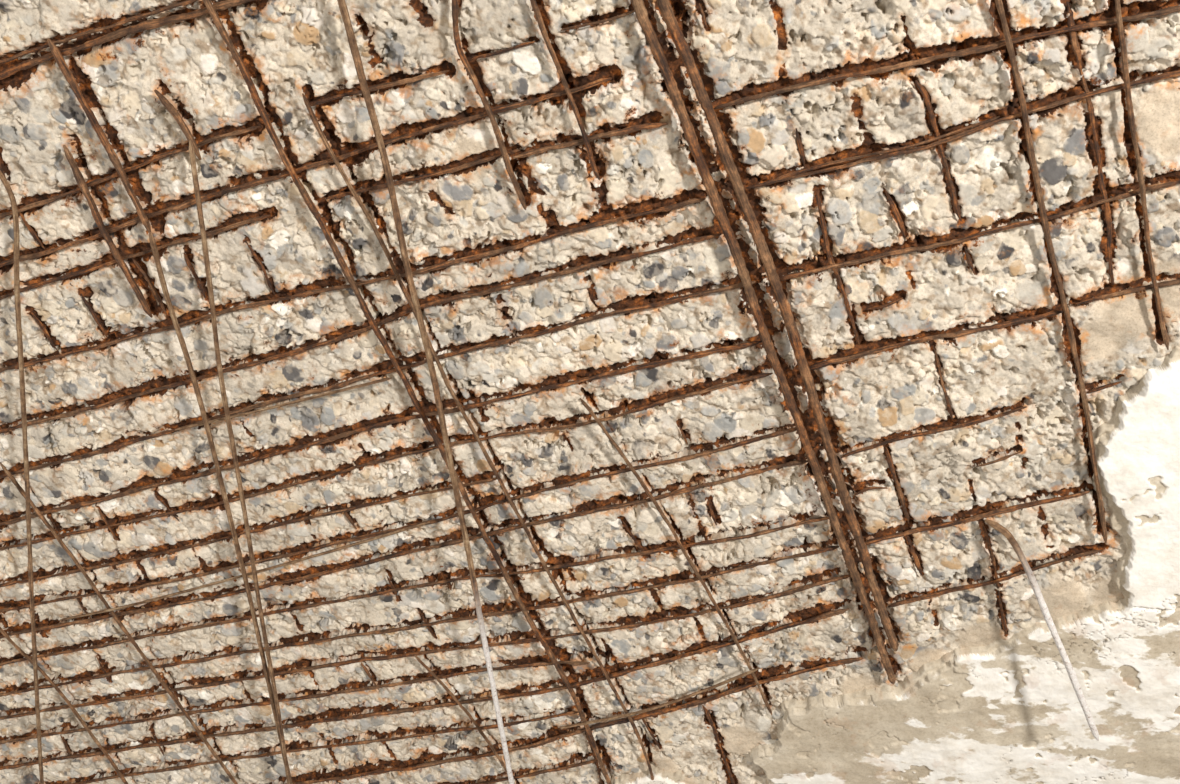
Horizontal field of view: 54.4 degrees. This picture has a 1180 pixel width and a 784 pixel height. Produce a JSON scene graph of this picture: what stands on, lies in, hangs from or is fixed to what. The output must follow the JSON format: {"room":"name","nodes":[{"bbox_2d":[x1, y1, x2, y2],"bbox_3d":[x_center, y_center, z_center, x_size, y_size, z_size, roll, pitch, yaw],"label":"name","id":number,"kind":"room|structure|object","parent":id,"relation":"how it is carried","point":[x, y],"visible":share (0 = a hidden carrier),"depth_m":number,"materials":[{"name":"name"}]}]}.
{"room":"derelict concrete building","nodes":[
{"label":"derelict concrete building","id":0,"kind":"room"},
{"bbox_2d":[0,0,1179,783],"bbox_3d":[0.007,0.188,1.504,6.465,0.039,6.283,12,-57,0],"label":"concrete","id":1,"kind":"structure","parent":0,"point":[288,49],"depth_m":1.35,"materials":[{"name":"concrete"}]},
{"bbox_2d":[0,0,1179,783],"bbox_3d":[-0.236,0.131,1.478,1.920,0.021,1.318,-2,-58,9],"label":"grid","id":2,"kind":"object","parent":1,"relation":"attached to","point":[57,54],"visible":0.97,"depth_m":1.37,"materials":[{"name":"metal"}]},
{"bbox_2d":[0,170,43,783],"bbox_3d":[-0.765,0.232,1.574,0.031,0.044,1.165,13,-57,0],"label":"wire","id":3,"kind":"object","parent":2,"relation":"hanging from","point":[3,179],"visible":1,"depth_m":1.47,"materials":[{"name":"brown metal"}]},
{"bbox_2d":[149,232,292,783],"bbox_3d":[-0.471,0.256,1.555,0.019,0.035,1.014,1,-58,7],"label":"wire","id":4,"kind":"object","parent":2,"relation":"hanging from","point":[153,245],"visible":0.98,"depth_m":1.46,"materials":[{"name":"brown metal"}]},
{"bbox_2d":[189,140,290,783],"bbox_3d":[-0.448,0.208,1.516,0.012,0.044,1.111,5,-57,5],"label":"wire","id":5,"kind":"object","parent":2,"relation":"hanging from","point":[191,149],"visible":1,"depth_m":1.42,"materials":[{"name":"brown metal"}]},
{"bbox_2d":[60,522,429,619],"bbox_3d":[-0.485,0.251,1.566,0.616,0.013,0.010,-17,-61,17],"label":"wire","id":6,"kind":"object","parent":2,"relation":"hanging from","point":[423,523],"visible":0.98,"depth_m":1.56,"materials":[{"name":"brown metal"}]},
{"bbox_2d":[175,378,391,429],"bbox_3d":[-0.380,0.016,1.409,0.306,0.004,0.005,-13,-60,15],"label":"wire","id":7,"kind":"object","parent":2,"relation":"hanging from","point":[383,379],"visible":0.94,"depth_m":1.40,"materials":[{"name":"brown metal"}]},
{"bbox_2d":[337,0,513,783],"bbox_3d":[-0.170,0.125,1.425,0.025,0.045,1.246,-2,-58,9],"label":"wire","id":8,"kind":"object","parent":2,"relation":"hanging from","point":[343,8],"visible":1,"depth_m":1.32,"materials":[{"name":"brown metal"}]},
{"bbox_2d":[560,668,759,727],"bbox_3d":[0.097,0.435,1.605,0.320,0.014,0.018,-24,-64,21],"label":"wire","id":9,"kind":"object","parent":2,"relation":"hanging from","point":[755,669],"visible":1,"depth_m":1.60,"materials":[{"name":"brown metal"}]},
{"bbox_2d":[985,519,1098,740],"bbox_3d":[0.571,0.294,1.420,0.026,0.082,0.330,-25,-64,22],"label":"wire","id":10,"kind":"object","parent":2,"relation":"hanging from","point":[1044,609],"visible":1,"depth_m":1.40,"materials":[{"name":"white metal"}]},
{"bbox_2d":[611,761,715,783],"bbox_3d":[0.124,0.642,1.759,0.235,0.032,0.188,12,-57,0],"label":"plaster remnant","id":11,"kind":"object","parent":1,"relation":"attached to","point":[660,777],"visible":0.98,"depth_m":1.71,"materials":[{"name":"white paint"}]},
{"bbox_2d":[631,0,898,683],"bbox_3d":[0.235,-0.013,1.313,0.046,0.015,0.998,-16,-61,17],"label":"bars","id":12,"kind":"object","parent":1,"relation":"attached to","point":[682,47],"visible":1,"depth_m":1.26,"materials":[{"name":"metal"}]},
{"bbox_2d":[750,346,1179,783],"bbox_3d":[0.745,0.433,1.543,0.970,0.036,1.205,12,-57,0],"label":"plaster remnant","id":13,"kind":"object","parent":1,"relation":"attached to","point":[1010,711],"visible":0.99,"depth_m":1.53,"materials":[{"name":"white paint"}]}
]}

